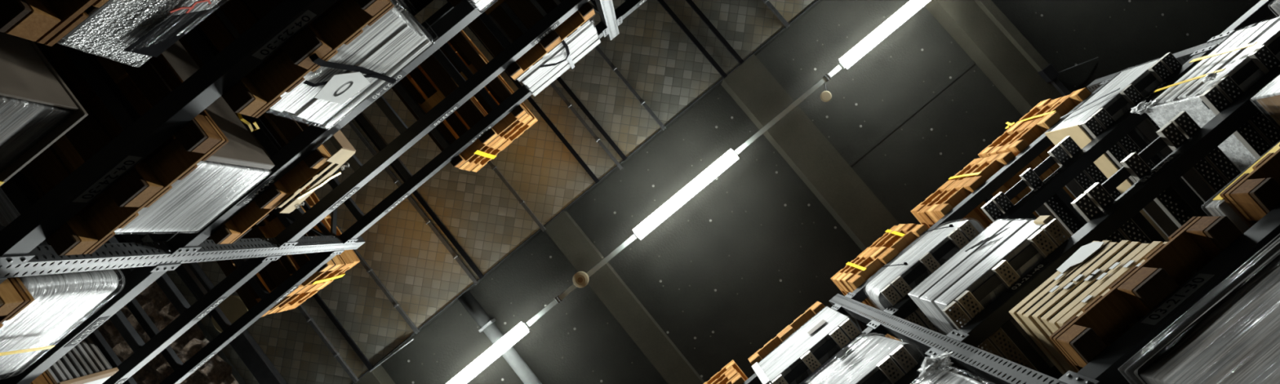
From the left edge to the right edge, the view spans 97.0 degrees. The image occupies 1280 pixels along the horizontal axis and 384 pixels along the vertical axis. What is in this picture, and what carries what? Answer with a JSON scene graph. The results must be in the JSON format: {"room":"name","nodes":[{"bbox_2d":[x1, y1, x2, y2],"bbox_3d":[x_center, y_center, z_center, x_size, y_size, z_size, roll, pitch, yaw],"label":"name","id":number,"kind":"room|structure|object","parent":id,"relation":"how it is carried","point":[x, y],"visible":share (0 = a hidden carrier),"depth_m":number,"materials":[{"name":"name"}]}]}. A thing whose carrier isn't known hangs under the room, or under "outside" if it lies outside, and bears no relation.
{"room":"warehouse","nodes":[
{"label":"warehouse","id":0,"kind":"room"},
{"bbox_2d":[102,0,433,253],"bbox_3d":[-2.113,-3.618,3.511,15.800,8.450,0.200,-39,-94,-1],"label":"wall","id":1,"kind":"structure","parent":0,"point":[411,5],"depth_m":7.47,"materials":[{"name":"concrete"}]},
{"bbox_2d":[196,0,1277,383],"bbox_3d":[0.767,-0.061,7.569,16.200,0.250,8.800,-39,-94,-1],"label":"ceiling","id":2,"kind":"structure","parent":0,"point":[747,255],"depth_m":7.40,"materials":[{"name":"concrete"}]},
{"bbox_2d":[353,364,395,383],"bbox_3d":[-1.954,4.290,7.156,0.340,0.270,5.100,-39,-94,-1],"label":"ceiling beam","id":3,"kind":"structure","parent":2,"relation":"attached to","point":[379,375],"depth_m":7.20,"materials":[{"name":"metal"}]},
{"bbox_2d":[141,0,822,383],"bbox_3d":[-0.006,-2.507,7.276,13.690,0.605,3.190,-39,-94,-1],"label":"wall","id":4,"kind":"structure","parent":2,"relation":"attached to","point":[459,226],"depth_m":7.03,"materials":[{"name":"metal"}]},
{"bbox_2d":[97,250,239,383],"bbox_3d":[-6.074,2.400,6.997,1.900,0.114,3.120,-39,-94,-1],"label":"pallet","id":5,"kind":"object","parent":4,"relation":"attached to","point":[153,299],"visible":0.38,"depth_m":7.02,"materials":[{"name":"brown wood"}]},
{"bbox_2d":[368,337,413,371],"bbox_3d":[-3.041,1.991,6.939,0.661,0.024,0.026,-37,-94,0],"label":"conduit","id":6,"kind":"object","parent":4,"relation":"attached to","point":[411,339],"visible":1,"depth_m":6.93,"materials":[{"name":"grey metal"}]},
{"bbox_2d":[457,290,542,383],"bbox_3d":[-0.675,3.264,7.175,0.200,0.260,5.060,-39,-94,-1],"label":"ceiling pipe","id":7,"kind":"object","parent":2,"relation":"attached to","point":[486,324],"visible":0.89,"depth_m":7.19,"materials":[{"name":"white metal"}]},
{"bbox_2d":[544,210,705,383],"bbox_3d":[0.485,2.282,7.185,0.340,0.270,5.100,-39,-94,-1],"label":"ceiling beam","id":8,"kind":"structure","parent":2,"relation":"attached to","point":[564,231],"depth_m":7.13,"materials":[{"name":"metal"}]},
{"bbox_2d":[446,0,930,383],"bbox_3d":[0.738,-0.104,7.079,15.400,0.734,0.148,-39,-94,-1],"label":"lamp","id":9,"kind":"object","parent":2,"relation":"hanging from","point":[730,157],"depth_m":6.74,"materials":[{"name":"white"}]},
{"bbox_2d":[572,271,589,287],"bbox_3d":[-0.703,1.037,6.722,0.192,0.098,0.192,-39,-94,-1],"label":"smoke detector","id":10,"kind":"object","parent":9,"relation":"attached to","point":[580,278],"visible":1,"depth_m":6.68,"materials":[{"name":"plastic"}]},
{"bbox_2d":[820,82,831,102],"bbox_3d":[2.217,-1.195,6.830,0.132,0.050,0.234,-25,-94,0],"label":"smoke detector","id":11,"kind":"object","parent":9,"relation":"attached to","point":[825,96],"visible":1,"depth_m":6.80,"materials":[{"name":"plastic"}]},
{"bbox_2d":[720,53,899,250],"bbox_3d":[2.852,0.334,7.213,0.510,0.270,5.100,-39,-94,-1],"label":"ceiling beam","id":12,"kind":"structure","parent":2,"relation":"attached to","point":[796,138],"depth_m":7.16,"materials":[{"name":"concrete"}]},
{"bbox_2d":[848,61,975,166],"bbox_3d":[3.519,-0.993,7.395,2.210,0.010,0.040,-39,-94,-1],"label":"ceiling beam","id":13,"kind":"structure","parent":2,"relation":"attached to","point":[972,63],"depth_m":7.39,"materials":[{"name":"metal"}]},
{"bbox_2d":[924,0,1063,115],"bbox_3d":[4.909,-1.360,7.237,0.400,0.270,5.100,-39,-94,-1],"label":"ceiling beam","id":14,"kind":"structure","parent":2,"relation":"attached to","point":[965,21],"depth_m":7.16,"materials":[{"name":"metal"}]},
{"bbox_2d":[973,0,1071,96],"bbox_3d":[4.493,-2.197,7.119,0.140,0.090,3.100,-39,-94,-1],"label":"cable tray","id":15,"kind":"object","parent":14,"relation":"attached to","point":[1047,72],"visible":0.8,"depth_m":7.06,"materials":[{"name":"metal"}]},
{"bbox_2d":[1058,57,1098,72],"bbox_3d":[5.663,-1.638,7.312,0.572,0.070,0.012,-21,-94,1],"label":"cable","id":16,"kind":"object","parent":2,"relation":"attached to","point":[1096,57],"visible":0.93,"depth_m":7.29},
{"bbox_3d":[0.465,-0.552,-1.087,15.800,0.200,8.400,-39,-94,-1],"label":"floor","id":17,"kind":"structure","parent":0,"visible":0},
{"bbox_2d":[0,0,646,383],"bbox_3d":[-1.859,-1.044,2.561,9.221,6.864,1.112,-39,-94,-1],"label":"rack","id":18,"kind":"object","parent":17,"relation":"on","point":[20,240],"visible":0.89,"depth_m":3.27,"materials":[{"name":"metal"}]},
{"bbox_2d":[0,272,34,328],"bbox_3d":[-3.407,0.272,2.511,0.800,0.144,1.200,-39,-94,-1],"label":"wooden pallet","id":19,"kind":"object","parent":18,"relation":"on","point":[15,296],"visible":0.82,"depth_m":2.50,"materials":[{"name":"brown wood"}]},
{"bbox_2d":[0,186,118,374],"bbox_3d":[-3.411,0.346,2.825,0.944,0.550,1.177,-39,-94,-1],"label":"load","id":20,"kind":"object","parent":19,"relation":"on","point":[60,300],"visible":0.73,"depth_m":2.80,"materials":[{"name":"grey"}]},
{"bbox_2d":[4,368,57,383],"bbox_3d":[-4.198,0.961,3.391,0.800,0.144,1.200,-39,-94,-1],"label":"wooden pallet","id":21,"kind":"object","parent":18,"relation":"on","point":[46,377],"visible":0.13,"depth_m":3.39,"materials":[{"name":"brown wood"}]},
{"bbox_2d":[47,334,119,383],"bbox_3d":[-4.145,1.005,3.645,0.780,0.370,1.102,-39,-94,-1],"label":"stack","id":22,"kind":"object","parent":21,"relation":"on","point":[84,363],"visible":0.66,"depth_m":3.64,"materials":[{"name":"cardboard"}]},
{"bbox_2d":[0,0,108,46],"bbox_3d":[-1.820,-1.148,1.654,0.800,0.144,1.200,-39,-94,-1],"label":"wooden pallet","id":23,"kind":"object","parent":18,"relation":"on","point":[46,22],"visible":1,"depth_m":1.62,"materials":[{"name":"brown wood"}]},
{"bbox_2d":[58,0,220,63],"bbox_3d":[-1.773,-1.108,1.858,0.804,0.270,1.142,-39,-94,-1],"label":"load","id":24,"kind":"object","parent":23,"relation":"on","point":[133,30],"visible":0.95,"depth_m":1.84,"materials":[{"name":"grey"}]},
{"bbox_2d":[19,41,228,255],"bbox_3d":[-2.542,-0.440,2.521,0.800,0.144,1.200,-39,-94,-1],"label":"wooden pallet","id":25,"kind":"object","parent":18,"relation":"on","point":[149,180],"visible":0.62,"depth_m":2.51,"materials":[{"name":"brown wood"}]},
{"bbox_2d":[204,204,336,316],"bbox_3d":[-3.445,0.408,5.130,0.800,0.144,1.200,-36,-94,0],"label":"wooden pallet","id":26,"kind":"object","parent":18,"relation":"on","point":[275,272],"visible":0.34,"depth_m":5.11,"materials":[{"name":"brown wood"}]},
{"bbox_2d":[248,196,344,314],"bbox_3d":[-3.437,0.408,5.275,0.800,0.144,1.200,-35,-94,0],"label":"wooden pallet","id":27,"kind":"object","parent":26,"relation":"on","point":[337,260],"visible":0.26,"depth_m":5.26,"materials":[{"name":"orange wood"}]},
{"bbox_2d":[275,187,353,312],"bbox_3d":[-3.420,0.417,5.418,0.800,0.144,1.200,-35,-94,0],"label":"wooden pallet","id":28,"kind":"object","parent":27,"relation":"on","point":[344,256],"visible":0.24,"depth_m":5.41,"materials":[{"name":"orange wood"}]},
{"bbox_2d":[286,184,359,310],"bbox_3d":[-3.436,0.426,5.563,0.800,0.144,1.200,-36,-94,0],"label":"wooden pallet","id":29,"kind":"object","parent":28,"relation":"on","point":[352,254],"visible":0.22,"depth_m":5.56,"materials":[{"name":"orange wood"}]},
{"bbox_2d":[311,272,345,284],"bbox_3d":[-3.306,0.374,5.423,0.094,0.440,1.163,-38,-94,0],"label":"strap","id":30,"kind":"object","parent":29,"relation":"hanging from","point":[344,273],"visible":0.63,"depth_m":5.36,"materials":[{"name":"yellow plastic"}]},
{"bbox_2d":[209,108,332,244],"bbox_3d":[-2.538,-0.406,3.411,0.800,0.144,1.200,-39,-94,-1],"label":"wooden pallet","id":31,"kind":"object","parent":18,"relation":"on","point":[291,126],"visible":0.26,"depth_m":3.40,"materials":[{"name":"brown wood"}]},
{"bbox_2d":[244,111,355,213],"bbox_3d":[-2.287,-0.458,3.466,0.594,0.252,1.051,-39,-94,-1],"label":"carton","id":32,"kind":"object","parent":31,"relation":"on","point":[341,156],"visible":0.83,"depth_m":3.46,"materials":[{"name":"cardboard"}]},
{"bbox_2d":[178,0,394,118],"bbox_3d":[-1.801,-1.050,2.530,0.800,0.144,1.200,-39,-94,-1],"label":"wooden pallet","id":33,"kind":"object","parent":18,"relation":"on","point":[342,23],"visible":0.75,"depth_m":2.52,"materials":[{"name":"brown wood"}]},
{"bbox_2d":[50,40,274,231],"bbox_3d":[-2.442,-0.460,2.799,0.965,0.635,1.165,-39,-94,-1],"label":"bundle","id":34,"kind":"object","parent":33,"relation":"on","point":[193,202],"visible":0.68,"depth_m":2.87,"materials":[{"name":"grey"}]},
{"bbox_2d":[211,0,439,128],"bbox_3d":[-1.755,-1.019,2.817,0.793,0.708,1.174,-39,-94,-1],"label":"bundle","id":35,"kind":"object","parent":33,"relation":"on","point":[360,68],"visible":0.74,"depth_m":2.81,"materials":[{"name":"white paper"}]},
{"bbox_2d":[391,31,526,168],"bbox_3d":[-1.722,-0.936,5.146,0.800,0.144,1.200,-39,-94,-1],"label":"wooden pallet","id":36,"kind":"object","parent":18,"relation":"on","point":[468,111],"visible":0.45,"depth_m":5.13,"materials":[{"name":"brown wood"}]},
{"bbox_2d":[405,40,528,169],"bbox_3d":[-1.731,-0.924,5.291,0.800,0.144,1.200,-40,-94,-1],"label":"wooden pallet","id":37,"kind":"object","parent":36,"relation":"on","point":[508,130],"visible":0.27,"depth_m":5.28,"materials":[{"name":"orange wood"}]},
{"bbox_2d":[407,41,533,171],"bbox_3d":[-1.726,-0.916,5.435,0.800,0.144,1.200,-40,-94,-1],"label":"wooden pallet","id":38,"kind":"object","parent":37,"relation":"on","point":[530,117],"visible":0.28,"depth_m":5.45,"materials":[{"name":"orange wood"}]},
{"bbox_2d":[423,30,537,172],"bbox_3d":[-1.703,-0.911,5.579,0.800,0.144,1.200,-40,-94,-1],"label":"wooden pallet","id":39,"kind":"object","parent":38,"relation":"on","point":[534,120],"visible":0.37,"depth_m":5.57,"materials":[{"name":"orange wood"}]},
{"bbox_2d":[473,150,496,159],"bbox_3d":[-1.832,-0.813,5.379,0.068,0.557,1.211,-39,-94,-1],"label":"strap","id":40,"kind":"object","parent":39,"relation":"hanging from","point":[477,152],"visible":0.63,"depth_m":5.30,"materials":[{"name":"yellow plastic"}]},
{"bbox_2d":[448,0,595,80],"bbox_3d":[-1.032,-1.570,4.316,0.800,0.144,1.200,-39,-94,-1],"label":"wooden pallet","id":41,"kind":"object","parent":18,"relation":"on","point":[526,11],"visible":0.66,"depth_m":4.29,"materials":[{"name":"brown wood"}]},
{"bbox_2d":[487,0,600,96],"bbox_3d":[-0.988,-1.503,4.657,0.759,0.686,1.159,-39,-94,-1],"label":"bundle","id":42,"kind":"object","parent":41,"relation":"on","point":[539,76],"visible":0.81,"depth_m":4.55,"materials":[{"name":"grey"}]},
{"bbox_3d":[-2.623,-0.487,1.644,0.800,0.144,1.200,-39,-94,-1],"label":"wooden pallet","id":43,"kind":"object","parent":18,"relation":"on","visible":0},
{"bbox_2d":[0,31,88,186],"bbox_3d":[-2.579,-0.447,1.847,0.830,0.268,1.140,-39,-94,-1],"label":"load","id":44,"kind":"object","parent":43,"relation":"on","point":[37,108],"visible":0.97,"depth_m":1.88,"materials":[{"name":"grey"}]},
{"bbox_3d":[-1.006,-1.705,2.539,0.800,0.144,1.200,-39,-94,-1],"label":"wooden pallet","id":45,"kind":"object","parent":18,"relation":"on","visible":0},
{"bbox_2d":[470,0,497,13],"bbox_3d":[-0.963,-1.690,2.925,0.790,0.630,1.131,-39,-94,-1],"label":"bundle","id":46,"kind":"object","parent":45,"relation":"on","point":[482,6],"visible":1,"depth_m":3.16,"materials":[{"name":"grey"}]},
{"bbox_2d":[742,0,1279,383],"bbox_3d":[3.146,0.249,2.313,9.221,6.864,1.112,-39,-94,-1],"label":"rack","id":47,"kind":"object","parent":17,"relation":"on","point":[1209,284],"visible":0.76,"depth_m":3.04,"materials":[{"name":"metal"}]},
{"bbox_2d":[726,372,745,383],"bbox_3d":[0.935,2.296,4.870,0.800,0.144,1.200,-39,-94,-1],"label":"wooden pallet","id":48,"kind":"object","parent":47,"relation":"on","point":[738,378],"visible":0.97,"depth_m":4.88,"materials":[{"name":"orange wood"}]},
{"bbox_2d":[716,368,737,383],"bbox_3d":[0.928,2.305,5.015,0.800,0.144,1.200,-40,-94,-1],"label":"wooden pallet","id":49,"kind":"object","parent":48,"relation":"on","point":[734,371],"visible":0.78,"depth_m":5.08,"materials":[{"name":"orange wood"}]},
{"bbox_2d":[711,365,733,383],"bbox_3d":[0.927,2.326,5.159,0.800,0.144,1.200,-40,-94,-1],"label":"wooden pallet","id":50,"kind":"object","parent":49,"relation":"on","point":[730,369],"visible":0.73,"depth_m":5.23,"materials":[{"name":"orange wood"}]},
{"bbox_2d":[703,359,747,383],"bbox_3d":[0.954,2.311,5.303,0.800,0.144,1.200,-39,-94,-1],"label":"wooden pallet","id":51,"kind":"object","parent":50,"relation":"on","point":[732,362],"visible":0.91,"depth_m":5.37,"materials":[{"name":"orange wood"}]},
{"bbox_2d":[747,301,825,364],"bbox_3d":[1.635,1.670,4.881,0.800,0.144,1.200,-39,-94,-1],"label":"wooden pallet","id":52,"kind":"object","parent":47,"relation":"on","point":[768,347],"visible":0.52,"depth_m":4.95,"materials":[{"name":"orange wood"}]},
{"bbox_2d":[768,318,860,383],"bbox_3d":[1.566,1.629,3.993,0.804,0.042,1.233,-39,-94,-1],"label":"pallet","id":53,"kind":"object","parent":47,"relation":"on","point":[842,333],"visible":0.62,"depth_m":4.02,"materials":[{"name":"black plastic"}]},
{"bbox_2d":[751,306,861,383],"bbox_3d":[1.558,1.583,4.299,0.793,0.560,1.132,-39,-94,-1],"label":"bundle","id":54,"kind":"object","parent":53,"relation":"on","point":[815,331],"visible":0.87,"depth_m":4.27,"materials":[{"name":"grey plastic"}]},
{"bbox_2d":[847,224,928,342],"bbox_3d":[2.508,0.996,4.889,0.800,0.144,1.200,-39,-94,0],"label":"wooden pallet","id":55,"kind":"object","parent":47,"relation":"on","point":[855,281],"visible":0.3,"depth_m":4.95,"materials":[{"name":"orange wood"}]},
{"bbox_2d":[840,223,915,339],"bbox_3d":[2.501,0.996,5.034,0.800,0.144,1.200,-39,-94,0],"label":"wooden pallet","id":56,"kind":"object","parent":55,"relation":"on","point":[908,227],"visible":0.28,"depth_m":5.10,"materials":[{"name":"orange wood"}]},
{"bbox_2d":[835,223,906,337],"bbox_3d":[2.504,1.007,5.178,0.800,0.144,1.200,-40,-94,-1],"label":"wooden pallet","id":57,"kind":"object","parent":56,"relation":"on","point":[882,242],"visible":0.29,"depth_m":5.24,"materials":[{"name":"orange wood"}]},
{"bbox_2d":[831,225,897,314],"bbox_3d":[2.509,1.031,5.322,0.800,0.144,1.200,-39,-94,-1],"label":"wooden pallet","id":58,"kind":"object","parent":57,"relation":"on","point":[860,255],"visible":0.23,"depth_m":5.39,"materials":[{"name":"orange wood"}]},
{"bbox_2d":[845,262,866,271],"bbox_3d":[2.348,1.135,5.123,0.068,0.557,1.211,-39,-94,-1],"label":"strap","id":59,"kind":"object","parent":58,"relation":"hanging from","point":[860,267],"visible":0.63,"depth_m":5.13,"materials":[{"name":"yellow plastic"}]},
{"bbox_2d":[884,229,905,236],"bbox_3d":[2.736,0.817,5.153,0.092,0.509,1.213,-42,-94,-1],"label":"strap","id":60,"kind":"object","parent":58,"relation":"hanging from","point":[899,233],"visible":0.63,"depth_m":5.13,"materials":[{"name":"yellow plastic"}]},
{"bbox_2d":[862,344,918,383],"bbox_3d":[1.535,1.579,3.105,0.804,0.042,1.233,-39,-94,-1],"label":"pallet","id":61,"kind":"object","parent":47,"relation":"on","point":[898,360],"visible":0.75,"depth_m":3.13,"materials":[{"name":"black plastic"}]},
{"bbox_2d":[799,331,926,383],"bbox_3d":[1.525,1.526,3.409,0.887,0.555,1.147,-39,-94,-1],"label":"load","id":62,"kind":"object","parent":61,"relation":"on","point":[857,361],"visible":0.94,"depth_m":3.40,"materials":[{"name":"grey"}]},
{"bbox_2d":[880,219,983,383],"bbox_3d":[2.415,0.930,4.003,0.804,0.042,1.233,-39,-94,-1],"label":"pallet","id":63,"kind":"object","parent":47,"relation":"on","point":[962,233],"visible":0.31,"depth_m":4.02,"materials":[{"name":"black plastic"}]},
{"bbox_2d":[865,219,983,381],"bbox_3d":[2.383,0.888,4.304,0.934,0.550,1.154,-39,-94,-1],"label":"load","id":64,"kind":"object","parent":63,"relation":"on","point":[933,240],"visible":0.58,"depth_m":4.19,"materials":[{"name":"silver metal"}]},
{"bbox_2d":[932,151,1071,235],"bbox_3d":[3.268,0.369,4.898,0.800,0.144,1.200,-40,-94,-1],"label":"wooden pallet","id":65,"kind":"object","parent":47,"relation":"on","point":[1004,158],"visible":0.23,"depth_m":4.96,"materials":[{"name":"orange wood"}]},
{"bbox_2d":[924,153,1021,225],"bbox_3d":[3.271,0.377,5.043,0.800,0.144,1.200,-40,-94,-1],"label":"wooden pallet","id":66,"kind":"object","parent":65,"relation":"on","point":[931,215],"visible":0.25,"depth_m":5.11,"materials":[{"name":"orange wood"}]},
{"bbox_2d":[916,156,989,226],"bbox_3d":[3.272,0.394,5.186,0.800,0.144,1.200,-40,-94,-1],"label":"wooden pallet","id":67,"kind":"object","parent":66,"relation":"on","point":[922,213],"visible":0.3,"depth_m":5.25,"materials":[{"name":"orange wood"}]},
{"bbox_2d":[911,157,982,228],"bbox_3d":[3.279,0.394,5.331,0.800,0.144,1.200,-39,-94,0],"label":"wooden pallet","id":68,"kind":"object","parent":67,"relation":"on","point":[940,189],"visible":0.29,"depth_m":5.39,"materials":[{"name":"orange wood"}]},
{"bbox_2d":[948,172,981,179],"bbox_3d":[3.346,0.314,5.150,0.032,0.526,1.211,-39,-94,-1],"label":"strap","id":69,"kind":"object","parent":68,"relation":"hanging from","point":[975,173],"visible":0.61,"depth_m":5.16,"materials":[{"name":"yellow plastic"}]},
{"bbox_2d":[942,218,1071,383],"bbox_3d":[2.384,0.879,3.115,0.804,0.042,1.233,-39,-94,-1],"label":"pallet","id":70,"kind":"object","parent":47,"relation":"on","point":[1011,334],"visible":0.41,"depth_m":3.13,"materials":[{"name":"black plastic"}]},
{"bbox_2d":[907,215,1066,383],"bbox_3d":[2.376,0.829,3.403,0.782,0.525,1.134,-39,-94,-1],"label":"bundle","id":71,"kind":"object","parent":70,"relation":"on","point":[973,264],"visible":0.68,"depth_m":3.35,"materials":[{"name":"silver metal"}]},
{"bbox_2d":[1005,87,1091,199],"bbox_3d":[3.917,-0.181,4.907,0.800,0.144,1.200,-40,-94,-1],"label":"wooden pallet","id":72,"kind":"object","parent":47,"relation":"on","point":[1075,98],"visible":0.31,"depth_m":4.95,"materials":[{"name":"orange wood"}]},
{"bbox_2d":[996,94,1069,168],"bbox_3d":[3.930,-0.159,5.050,0.800,0.144,1.200,-39,-94,-1],"label":"wooden pallet","id":73,"kind":"object","parent":72,"relation":"on","point":[1002,149],"visible":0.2,"depth_m":5.12,"materials":[{"name":"orange wood"}]},
{"bbox_2d":[986,97,1062,156],"bbox_3d":[3.927,-0.150,5.194,0.800,0.144,1.200,-39,-94,-1],"label":"wooden pallet","id":74,"kind":"object","parent":73,"relation":"on","point":[1049,105],"visible":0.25,"depth_m":5.26,"materials":[{"name":"orange wood"}]},
{"bbox_2d":[977,98,1051,157],"bbox_3d":[3.932,-0.160,5.340,0.800,0.144,1.200,-40,-94,-1],"label":"wooden pallet","id":75,"kind":"object","parent":74,"relation":"on","point":[983,153],"visible":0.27,"depth_m":5.40,"materials":[{"name":"orange wood"}]},
{"bbox_2d":[1005,110,1056,128],"bbox_3d":[3.966,-0.201,5.231,0.128,0.692,1.226,-39,-94,-1],"label":"strap","id":76,"kind":"object","parent":75,"relation":"hanging from","point":[1042,114],"visible":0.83,"depth_m":5.24,"materials":[{"name":"yellow plastic"}]},
{"bbox_2d":[980,136,1121,238],"bbox_3d":[3.141,0.332,4.012,0.804,0.042,1.233,-39,-94,-1],"label":"pallet","id":77,"kind":"object","parent":47,"relation":"on","point":[1067,148],"visible":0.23,"depth_m":4.03,"materials":[{"name":"black plastic"}]},
{"bbox_2d":[1080,52,1182,227],"bbox_3d":[3.867,-0.265,4.020,0.804,0.042,1.233,-39,-94,-1],"label":"pallet","id":78,"kind":"object","parent":47,"relation":"on","point":[1132,142],"visible":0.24,"depth_m":4.03,"materials":[{"name":"black plastic"}]},
{"bbox_2d":[1044,59,1204,241],"bbox_3d":[3.858,-0.284,4.300,0.846,0.523,1.191,-39,-94,-1],"label":"load","id":79,"kind":"object","parent":78,"relation":"on","point":[1070,126],"visible":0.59,"depth_m":4.17,"materials":[{"name":"silver metal"}]},
{"bbox_2d":[1048,215,1242,383],"bbox_3d":[2.404,0.813,2.277,0.800,0.144,1.200,-39,-94,-1],"label":"wooden pallet","id":80,"kind":"object","parent":47,"relation":"on","point":[1199,240],"visible":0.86,"depth_m":2.33,"materials":[{"name":"brown wood"}]},
{"bbox_2d":[1008,240,1197,374],"bbox_3d":[2.375,0.807,2.576,0.566,0.449,1.066,-39,-94,-1],"label":"stack","id":81,"kind":"object","parent":80,"relation":"on","point":[1088,273],"visible":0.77,"depth_m":2.63,"materials":[{"name":"cardboard"},{"name":"white paper"}]},
{"bbox_2d":[1071,111,1241,243],"bbox_3d":[3.110,0.282,3.124,0.804,0.042,1.233,-39,-94,-1],"label":"pallet","id":82,"kind":"object","parent":47,"relation":"on","point":[1215,171],"visible":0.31,"depth_m":3.13,"materials":[{"name":"black plastic"}]},
{"bbox_2d":[1199,35,1279,159],"bbox_3d":[3.836,-0.315,3.132,0.804,0.042,1.233,-39,-94,-1],"label":"pallet","id":83,"kind":"object","parent":47,"relation":"on","point":[1258,135],"visible":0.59,"depth_m":3.15,"materials":[{"name":"black plastic"}]},
{"bbox_2d":[1130,17,1279,173],"bbox_3d":[3.801,-0.333,3.382,0.858,0.460,1.216,-39,-94,-1],"label":"load","id":84,"kind":"object","parent":83,"relation":"on","point":[1232,54],"visible":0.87,"depth_m":3.33,"materials":[{"name":"grey"}]},
{"bbox_2d":[1219,144,1279,227],"bbox_3d":[3.130,0.215,2.286,0.800,0.144,1.200,-39,-94,-1],"label":"wooden pallet","id":85,"kind":"object","parent":47,"relation":"on","point":[1253,195],"visible":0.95,"depth_m":2.33,"materials":[{"name":"brown wood"}]},
{"bbox_2d":[1201,141,1279,233],"bbox_3d":[3.107,0.223,2.390,0.846,0.093,1.136,-39,-94,-1],"label":"load","id":86,"kind":"object","parent":85,"relation":"on","point":[1216,206],"visible":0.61,"depth_m":2.41},
{"bbox_3d":[1.543,1.522,2.267,0.800,0.144,1.200,-39,-94,-1],"label":"wooden pallet","id":87,"kind":"object","parent":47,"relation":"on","visible":0},
{"bbox_2d":[910,351,994,383],"bbox_3d":[1.554,1.506,2.634,0.945,0.586,1.172,-39,-94,-1],"label":"load","id":88,"kind":"object","parent":87,"relation":"on","point":[939,374],"visible":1,"depth_m":2.82,"materials":[{"name":"grey"}]},
{"bbox_3d":[3.786,-0.325,2.294,0.800,0.144,1.200,-39,-94,-1],"label":"wooden pallet","id":89,"kind":"object","parent":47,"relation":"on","visible":0},
{"bbox_2d":[1249,74,1279,132],"bbox_3d":[3.784,-0.315,2.621,0.826,0.510,1.135,-39,-94,-1],"label":"load","id":90,"kind":"object","parent":89,"relation":"on","point":[1267,100],"visible":1,"depth_m":2.87,"materials":[{"name":"cardboard"}]},
{"bbox_3d":[2.393,0.786,1.397,0.800,0.144,1.200,-39,-94,-1],"label":"wooden pallet","id":91,"kind":"object","parent":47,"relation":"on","visible":0},
{"bbox_2d":[1118,237,1279,383],"bbox_3d":[2.375,0.774,1.724,0.865,0.505,1.135,-39,-94,-1],"label":"load","id":92,"kind":"object","parent":91,"relation":"on","point":[1237,340],"visible":1,"depth_m":1.87,"materials":[{"name":"grey"}]},
{"bbox_3d":[4.654,-0.989,3.142,0.804,0.042,1.233,-39,-94,-1],"label":"pallet","id":93,"kind":"object","parent":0,"visible":0},
{"bbox_2d":[1270,0,1279,17],"bbox_3d":[4.593,-0.996,3.357,0.789,0.380,1.129,-39,-94,-1],"label":"load","id":94,"kind":"object","parent":93,"relation":"on","point":[1275,6],"visible":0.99,"depth_m":3.55,"materials":[{"name":"grey"}]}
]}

